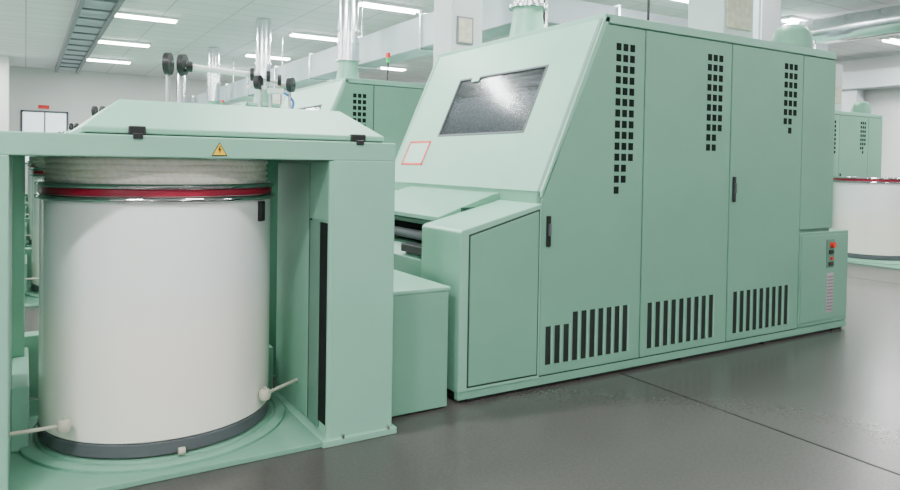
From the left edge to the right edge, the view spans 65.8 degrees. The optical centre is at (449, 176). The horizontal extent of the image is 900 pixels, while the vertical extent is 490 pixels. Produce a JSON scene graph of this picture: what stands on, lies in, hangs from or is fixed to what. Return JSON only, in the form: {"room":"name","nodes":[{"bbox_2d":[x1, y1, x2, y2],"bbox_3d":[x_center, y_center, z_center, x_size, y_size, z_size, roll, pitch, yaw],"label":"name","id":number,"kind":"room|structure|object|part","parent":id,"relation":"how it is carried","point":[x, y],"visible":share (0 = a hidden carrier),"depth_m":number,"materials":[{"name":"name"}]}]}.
{"room":"textile factory","nodes":[
{"label":"textile factory","id":0,"kind":"room"},
{"bbox_2d":[9,66,303,193],"bbox_3d":[-7.328,-1.384,27.186,22.400,4.600,0.100,0,1,-31],"label":"wall","id":1,"kind":"structure","parent":0,"point":[70,92],"depth_m":23.79,"materials":[{"name":"paint"}]},
{"bbox_2d":[38,105,48,108],"bbox_3d":[-13.578,-2.320,23.267,0.320,0.120,0.025,0,1,-31],"label":"wall sign","id":2,"kind":"object","parent":1,"relation":"attached to","point":[39,106],"visible":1,"depth_m":23.25,"materials":[{"name":"red plastic"}]},
{"bbox_2d":[20,110,67,163],"bbox_3d":[-13.565,-1.300,23.295,1.380,1.780,0.050,0,1,-31],"label":"frame","id":3,"kind":"object","parent":1,"relation":"attached to","point":[22,111],"visible":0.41,"depth_m":23.25,"materials":[{"name":"grey painted metal"}]},
{"bbox_2d":[23,112,65,161],"bbox_3d":[-13.570,-1.295,23.304,1.260,1.670,0.020,0,1,-31],"label":"pane","id":4,"kind":"object","parent":1,"relation":"attached to","point":[32,121],"visible":0.36,"depth_m":23.26,"materials":[{"name":"white glass"}]},
{"bbox_2d":[0,0,899,86],"bbox_3d":[1.325,-3.227,13.019,22.200,0.100,33.000,0,1,-31],"label":"ceiling","id":5,"kind":"structure","parent":0,"point":[32,32],"depth_m":15.76,"materials":[{"name":"paint"}]},
{"bbox_2d":[55,0,124,73],"bbox_3d":[-6.383,-3.215,12.711,0.680,0.160,24.500,0,1,-31],"label":"cable tray","id":6,"kind":"object","parent":5,"relation":"hanging from","point":[90,19],"depth_m":15.69,"materials":[{"name":"grey metal"}]},
{"bbox_2d":[87,57,131,63],"bbox_3d":[-10.240,-3.465,20.838,1.280,0.092,0.300,0,1,-31],"label":"ceiling lamp","id":7,"kind":"object","parent":5,"relation":"attached to","point":[95,59],"depth_m":20.77,"materials":[{"name":"white plastic"}]},
{"bbox_2d":[98,38,150,47],"bbox_3d":[-8.262,-3.371,17.595,1.280,0.092,0.300,0,1,-31],"label":"ceiling lamp","id":8,"kind":"object","parent":5,"relation":"attached to","point":[106,41],"depth_m":17.53,"materials":[{"name":"white plastic"}]},
{"bbox_2d":[115,11,178,23],"bbox_3d":[-6.283,-3.278,14.352,1.280,0.092,0.300,0,1,-31],"label":"ceiling lamp","id":9,"kind":"object","parent":5,"relation":"attached to","point":[122,14],"depth_m":14.29,"materials":[{"name":"white plastic"}]},
{"bbox_2d":[244,52,291,60],"bbox_3d":[-5.103,-3.358,19.522,1.280,0.092,0.300,0,1,-31],"label":"ceiling lamp","id":10,"kind":"object","parent":5,"relation":"attached to","point":[278,57],"depth_m":19.51,"materials":[{"name":"white plastic"}]},
{"bbox_2d":[288,31,337,41],"bbox_3d":[-3.125,-3.264,16.279,1.280,0.092,0.300,0,1,-31],"label":"ceiling lamp","id":11,"kind":"object","parent":5,"relation":"attached to","point":[293,33],"depth_m":16.15,"materials":[{"name":"white plastic"}]},
{"bbox_2d":[187,0,547,104],"bbox_3d":[-3.929,-2.625,15.865,0.464,1.380,18.700,0,1,-31],"label":"air duct","id":12,"kind":"object","parent":5,"relation":"hanging from","point":[413,38],"visible":0.49,"depth_m":10.96,"materials":[{"name":"metal"}]},
{"bbox_2d":[547,0,827,50],"bbox_3d":[3.717,-2.235,10.963,7.250,0.430,0.410,0,1,-31],"label":"duct","id":13,"kind":"object","parent":12,"relation":"attached to","point":[559,11],"visible":0.19,"depth_m":9.67,"materials":[{"name":"metal"}]},
{"bbox_2d":[359,0,421,13],"bbox_3d":[-1.146,-3.171,13.036,1.280,0.092,0.300,0,1,-31],"label":"ceiling lamp","id":14,"kind":"object","parent":5,"relation":"attached to","point":[366,3],"depth_m":12.97,"materials":[{"name":"white plastic"}]},
{"bbox_2d":[381,66,406,70],"bbox_3d":[-1.945,-3.344,21.449,1.280,0.092,0.300,0,1,-31],"label":"ceiling lamp","id":15,"kind":"object","parent":5,"relation":"attached to","point":[395,68],"depth_m":21.50,"materials":[{"name":"white plastic"}]},
{"bbox_2d":[781,15,813,22],"bbox_3d":[7.045,-3.055,13.819,1.280,0.092,0.300,0,1,-31],"label":"ceiling lamp","id":16,"kind":"object","parent":5,"relation":"attached to","point":[792,18],"depth_m":13.53,"materials":[{"name":"white plastic"}]},
{"bbox_2d":[781,5,899,43],"bbox_3d":[3.982,-2.882,18.165,0.530,0.530,25.000,0,1,-31],"label":"duct","id":17,"kind":"object","parent":5,"relation":"hanging from","point":[885,21],"visible":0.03,"depth_m":12.43,"materials":[{"name":"metal"}]},
{"bbox_2d":[879,36,899,44],"bbox_3d":[10.203,-3.041,15.746,1.280,0.092,0.300,0,1,-31],"label":"ceiling lamp","id":18,"kind":"object","parent":5,"relation":"attached to","point":[891,39],"depth_m":15.46,"materials":[{"name":"white plastic"}]},
{"bbox_2d":[25,240,899,489],"bbox_3d":[1.253,1.272,13.104,22.200,0.100,33.000,0,1,-31],"label":"floor","id":19,"kind":"structure","parent":0,"point":[838,390],"depth_m":3.81,"materials":[{"name":"grey concrete"}]},
{"bbox_2d":[0,56,9,130],"bbox_3d":[-13.592,-1.362,20.729,0.780,4.400,0.800,0,1,-31],"label":"shaft","id":20,"kind":"object","parent":19,"relation":"on","point":[4,60],"visible":0.49,"depth_m":20.52,"materials":[{"name":"paint"}]},
{"bbox_2d":[25,131,64,217],"bbox_3d":[-8.611,0.017,15.341,2.122,2.008,1.569,0,1,-31],"label":"sliver coiler","id":21,"kind":"object","parent":19,"relation":"on","point":[26,204],"visible":0.02,"depth_m":15.59,"materials":[{"name":"green paint"}]},
{"bbox_2d":[27,156,31,217],"bbox_3d":[-8.595,0.269,15.293,1.188,1.397,1.188,1,1,21],"label":"can","id":22,"kind":"object","parent":21,"relation":"on","point":[29,162],"visible":0.09,"depth_m":14.91,"materials":[{"name":"white plastic"}]},
{"bbox_2d":[25,123,78,247],"bbox_3d":[-6.268,0.127,11.501,2.122,2.008,1.569,0,1,-31],"label":"sliver coiler","id":23,"kind":"object","parent":19,"relation":"on","point":[71,126],"visible":0.05,"depth_m":11.34,"materials":[{"name":"green paint"}]},
{"bbox_2d":[28,156,34,243],"bbox_3d":[-6.252,0.379,11.453,1.188,1.397,1.188,1,1,7],"label":"can","id":24,"kind":"object","parent":23,"relation":"on","point":[31,165],"visible":0.09,"depth_m":11.06,"materials":[{"name":"white plastic"}]},
{"bbox_2d":[25,106,195,306],"bbox_3d":[-3.925,0.238,7.661,2.122,2.008,1.569,0,1,-31],"label":"sliver coiler","id":25,"kind":"object","parent":19,"relation":"on","point":[31,297],"visible":0.09,"depth_m":7.21,"materials":[{"name":"green paint"}]},
{"bbox_3d":[-4.622,1.048,7.534,0.075,0.310,0.820,0,1,-31],"label":"guide rail","id":26,"kind":"part","parent":25,"relation":"part of","materials":[{"name":"green metal"}]},
{"bbox_3d":[-4.079,1.228,7.526,1.686,0.028,1.407,0,1,-31],"label":"plate","id":27,"kind":"part","parent":25,"relation":"part of","materials":[{"name":"green paint"}]},
{"bbox_2d":[29,156,45,291],"bbox_3d":[-3.909,0.489,7.612,1.188,1.397,1.188,0,1,-24],"label":"can","id":28,"kind":"object","parent":25,"relation":"on","point":[37,173],"visible":0.15,"depth_m":7.17,"materials":[{"name":"white plastic"}]},
{"bbox_2d":[0,52,396,489],"bbox_3d":[-1.582,0.348,3.821,2.122,2.008,1.569,0,1,-31],"label":"sliver coiler","id":29,"kind":"object","parent":19,"relation":"on","point":[332,207],"visible":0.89,"depth_m":3.58,"materials":[{"name":"green paint"}]},
{"bbox_3d":[-2.279,1.159,3.693,0.075,0.310,0.820,0,1,-31],"label":"guide rail","id":30,"kind":"part","parent":29,"relation":"part of","materials":[{"name":"green metal"}]},
{"bbox_2d":[34,156,274,457],"bbox_3d":[-1.566,0.600,3.772,1.188,1.397,1.188,1,1,21],"label":"can","id":31,"kind":"object","parent":29,"relation":"on","point":[154,273],"visible":0.98,"depth_m":3.27,"materials":[{"name":"plastic"}]},
{"bbox_3d":[-1.736,1.339,3.686,1.686,0.028,1.407,0,1,-31],"label":"plate","id":32,"kind":"part","parent":29,"relation":"part of","materials":[{"name":"green paint"}]},
{"bbox_3d":[-1.321,-0.287,3.929,1.425,0.167,1.405,0,1,-31],"label":"coiler lid","id":33,"kind":"part","parent":29,"relation":"part of","materials":[{"name":"green paint"}]},
{"bbox_3d":[-1.254,1.180,4.495,0.070,0.270,0.520,0,1,-31],"label":"guide rail","id":34,"kind":"part","parent":29,"relation":"part of","materials":[{"name":"green metal"}]},
{"bbox_3d":[-0.909,0.614,4.031,0.020,1.390,0.556,0,1,-31],"label":"upright panel","id":35,"kind":"part","parent":29,"relation":"part of","materials":[{"name":"green paint"}]},
{"bbox_3d":[-0.720,0.778,3.720,0.020,1.080,0.138,0,1,-31],"label":"upright slot plate","id":36,"kind":"part","parent":29,"relation":"part of","materials":[{"name":"green paint"}]},
{"bbox_2d":[175,67,238,104],"bbox_3d":[-8.081,-1.279,21.532,4.179,4.380,2.299,0,1,-31],"label":"machine","id":37,"kind":"object","parent":19,"relation":"on","point":[177,74],"visible":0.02,"depth_m":22.13,"materials":[{"name":"silver metal"}]},
{"bbox_2d":[206,47,285,104],"bbox_3d":[-5.738,-1.168,17.691,4.179,4.380,2.299,0,1,-31],"label":"machine","id":38,"kind":"object","parent":19,"relation":"on","point":[213,82],"visible":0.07,"depth_m":18.27,"materials":[{"name":"silver metal"}]},
{"bbox_2d":[234,18,335,159],"bbox_3d":[-3.395,-1.058,13.851,4.179,4.380,2.299,0,1,-31],"label":"machine","id":39,"kind":"object","parent":19,"relation":"on","point":[263,39],"visible":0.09,"depth_m":14.42,"materials":[{"name":"silver metal"}]},
{"bbox_2d":[280,0,425,158],"bbox_3d":[-1.052,-0.947,10.011,4.179,4.380,2.299,0,1,-31],"label":"machine","id":40,"kind":"object","parent":19,"relation":"on","point":[387,108],"visible":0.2,"depth_m":8.95,"materials":[{"name":"green metal"}]},
{"bbox_2d":[281,79,347,110],"bbox_3d":[-2.090,-0.570,9.411,0.566,1.316,2.254,0,1,-31],"label":"hood","id":41,"kind":"object","parent":40,"relation":"attached to","point":[332,95],"depth_m":9.00,"materials":[{"name":"green paint"}]},
{"bbox_3d":[-1.369,0.018,8.557,0.900,2.325,0.022,0,1,-31],"label":"door panel","id":42,"kind":"part","parent":40,"relation":"part of","materials":[{"name":"green paint"}]},
{"bbox_3d":[-0.257,0.027,9.267,3.549,2.426,0.036,0,1,-31],"label":"frame","id":43,"kind":"part","parent":40,"relation":"part of","materials":[{"name":"green paint"}]},
{"bbox_3d":[-0.572,0.021,9.043,0.942,2.325,0.022,0,1,-31],"label":"door panel","id":44,"kind":"part","parent":40,"relation":"part of","materials":[{"name":"green paint"}]},
{"bbox_2d":[392,270,449,417],"bbox_3d":[-0.404,1.000,4.350,0.440,0.722,0.825,0,1,-31],"label":"box","id":45,"kind":"object","parent":19,"relation":"on","point":[420,305],"visible":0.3,"depth_m":4.02,"materials":[{"name":"green paint"}]},
{"bbox_2d":[433,0,482,65],"bbox_3d":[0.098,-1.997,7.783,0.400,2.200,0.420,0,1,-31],"label":"column","id":46,"kind":"structure","parent":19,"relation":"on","point":[457,23],"depth_m":7.63,"materials":[{"name":"white paint"}]},
{"bbox_3d":[0.164,-1.592,7.604,0.210,0.300,0.015,0,1,-31],"label":"access panel","id":47,"kind":"part","parent":46,"relation":"part of","materials":[{"name":"white metal"}]},
{"bbox_3d":[0.169,-1.592,7.596,0.170,0.260,0.006,0,1,-31],"label":"access pane","id":48,"kind":"part","parent":46,"relation":"part of","materials":[{"name":"beige metal"}]},
{"bbox_2d":[394,0,847,402],"bbox_3d":[1.290,-0.837,6.170,4.179,4.380,2.299,0,1,-31],"label":"machine","id":49,"kind":"object","parent":19,"relation":"on","point":[605,193],"visible":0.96,"depth_m":5.10,"materials":[{"name":"green paint"}]},
{"bbox_3d":[0.941,0.083,7.303,3.549,2.426,0.040,0,1,-31],"label":"frame","id":50,"kind":"part","parent":49,"relation":"part of","materials":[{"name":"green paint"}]},
{"bbox_2d":[394,186,498,220],"bbox_3d":[-0.204,0.192,5.312,0.500,0.186,1.300,0,1,-31],"label":"tray","id":51,"kind":"object","parent":49,"relation":"on","point":[416,203],"depth_m":5.06,"materials":[{"name":"green paint"}]},
{"bbox_2d":[395,16,609,202],"bbox_3d":[0.253,-0.460,5.570,0.566,1.316,2.254,0,1,-31],"label":"hood","id":52,"kind":"object","parent":49,"relation":"attached to","point":[550,142],"depth_m":5.07,"materials":[{"name":"green paint"}]},
{"bbox_3d":[0.338,0.749,4.342,0.520,1.049,0.018,0,1,-31],"label":"feed door","id":53,"kind":"part","parent":49,"relation":"part of","materials":[{"name":"green paint"}]},
{"bbox_3d":[0.638,0.355,4.497,0.032,0.200,0.018,0,1,-31],"label":"door handle","id":54,"kind":"part","parent":49,"relation":"part of","materials":[{"name":"black plastic"}]},
{"bbox_3d":[0.974,0.129,4.717,0.900,2.325,0.022,0,1,-31],"label":"door panel","id":55,"kind":"part","parent":49,"relation":"part of","materials":[{"name":"green paint"}]},
{"bbox_2d":[545,285,788,364],"bbox_3d":[1.738,1.072,5.196,2.621,0.335,0.014,0,1,-31],"label":"vent","id":56,"kind":"object","parent":49,"relation":"attached to","point":[586,334],"depth_m":5.06,"materials":[{"name":"metal"}]},
{"bbox_3d":[1.771,0.132,5.203,0.942,2.325,0.022,0,1,-31],"label":"door panel","id":57,"kind":"part","parent":49,"relation":"part of","materials":[{"name":"green paint"}]},
{"bbox_3d":[2.086,0.137,5.427,3.549,2.426,0.036,0,1,-31],"label":"frame","id":58,"kind":"part","parent":49,"relation":"part of","materials":[{"name":"green paint"}]},
{"bbox_3d":[2.230,0.102,5.461,0.032,0.200,0.018,0,1,-31],"label":"door handle","id":59,"kind":"part","parent":49,"relation":"part of","materials":[{"name":"black plastic"}]},
{"bbox_3d":[2.581,0.136,5.697,0.933,2.325,0.022,0,1,-31],"label":"door panel","id":60,"kind":"part","parent":49,"relation":"part of","materials":[{"name":"green paint"}]},
{"bbox_3d":[3.201,-0.284,6.065,0.481,1.480,0.020,0,1,-31],"label":"panel","id":61,"kind":"part","parent":49,"relation":"part of","materials":[{"name":"green paint"}]},
{"bbox_3d":[3.308,0.891,6.151,0.713,0.750,0.010,0,1,-31],"label":"cabinet panel","id":62,"kind":"part","parent":49,"relation":"part of","materials":[{"name":"green paint"}]},
{"bbox_3d":[3.374,1.032,6.188,0.100,0.350,0.006,0,1,-31],"label":"cabinet grill plate","id":63,"kind":"part","parent":49,"relation":"part of","materials":[{"name":"white metal"}]},
{"bbox_2d":[826,239,834,267],"bbox_3d":[3.376,0.682,6.178,0.120,0.250,0.008,0,1,-31],"label":"control panel","id":64,"kind":"object","parent":49,"relation":"attached to","point":[830,243],"depth_m":6.16,"materials":[{"name":"green paint"}]},
{"bbox_2d":[618,277,899,474],"bbox_3d":[0.101,1.216,12.400,17.912,0.002,33.000,0,1,-31],"label":"joint","id":65,"kind":"object","parent":19,"relation":"on","point":[852,277],"depth_m":3.91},
{"bbox_2d":[753,0,780,38],"bbox_3d":[3.554,-0.849,8.178,0.420,4.400,0.400,0,1,-31],"label":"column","id":66,"kind":"structure","parent":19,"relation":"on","point":[757,3],"depth_m":7.90,"materials":[{"name":"white paint"}]},
{"bbox_2d":[760,0,780,40],"bbox_3d":[3.674,-1.643,7.986,0.340,0.800,0.015,0,1,-31],"label":"panel","id":67,"kind":"object","parent":66,"relation":"attached to","point":[770,9],"visible":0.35,"depth_m":7.96,"materials":[{"name":"white paint"}]},
{"bbox_2d":[833,64,882,176],"bbox_3d":[5.987,-0.893,13.065,4.179,4.380,2.299,0,1,-31],"label":"machine","id":68,"kind":"object","parent":19,"relation":"on","point":[857,132],"visible":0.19,"depth_m":12.70,"materials":[{"name":"green metal"}]},
{"bbox_3d":[6.467,0.076,12.097,0.942,2.325,0.022,0,1,-31],"label":"door panel","id":69,"kind":"part","parent":68,"relation":"part of","materials":[{"name":"green paint"}]},
{"bbox_3d":[7.278,0.080,12.592,0.933,2.325,0.022,0,1,-31],"label":"door panel","id":70,"kind":"part","parent":68,"relation":"part of","materials":[{"name":"green paint"}]},
{"bbox_3d":[7.898,-0.340,12.959,0.481,1.480,0.020,0,1,-31],"label":"panel","id":71,"kind":"part","parent":68,"relation":"part of","materials":[{"name":"green paint"}]},
{"bbox_2d":[847,257,899,269],"bbox_3d":[6.921,1.319,11.350,1.850,0.052,1.800,0,1,-31],"label":"platform","id":72,"kind":"object","parent":19,"relation":"on","point":[892,264],"visible":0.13,"depth_m":10.64,"materials":[{"name":"green paint"}]},
{"bbox_2d":[832,176,899,259],"bbox_3d":[6.852,0.651,11.324,1.188,1.277,1.188,1,1,18],"label":"can","id":73,"kind":"object","parent":72,"relation":"on","point":[868,208],"visible":0.98,"depth_m":10.86,"materials":[{"name":"white plastic"}]},
{"bbox_3d":[6.921,1.335,11.350,1.850,0.020,1.800,0,1,-31],"label":"platform plate","id":74,"kind":"part","parent":72,"relation":"part of","materials":[{"name":"green paint"}]},
{"bbox_2d":[836,55,899,177],"bbox_3d":[10.806,-0.936,18.869,0.100,4.600,33.000,0,1,-31],"label":"wall","id":75,"kind":"structure","parent":0,"point":[885,102],"depth_m":17.99,"materials":[{"name":"paint"}]},
{"bbox_2d":[841,67,899,111],"bbox_3d":[8.615,-1.973,21.604,0.500,1.700,20.000,0,1,-31],"label":"duct","id":76,"kind":"object","parent":75,"relation":"attached to","point":[854,83],"visible":0.14,"depth_m":17.90,"materials":[{"name":"white metal"}]}
]}

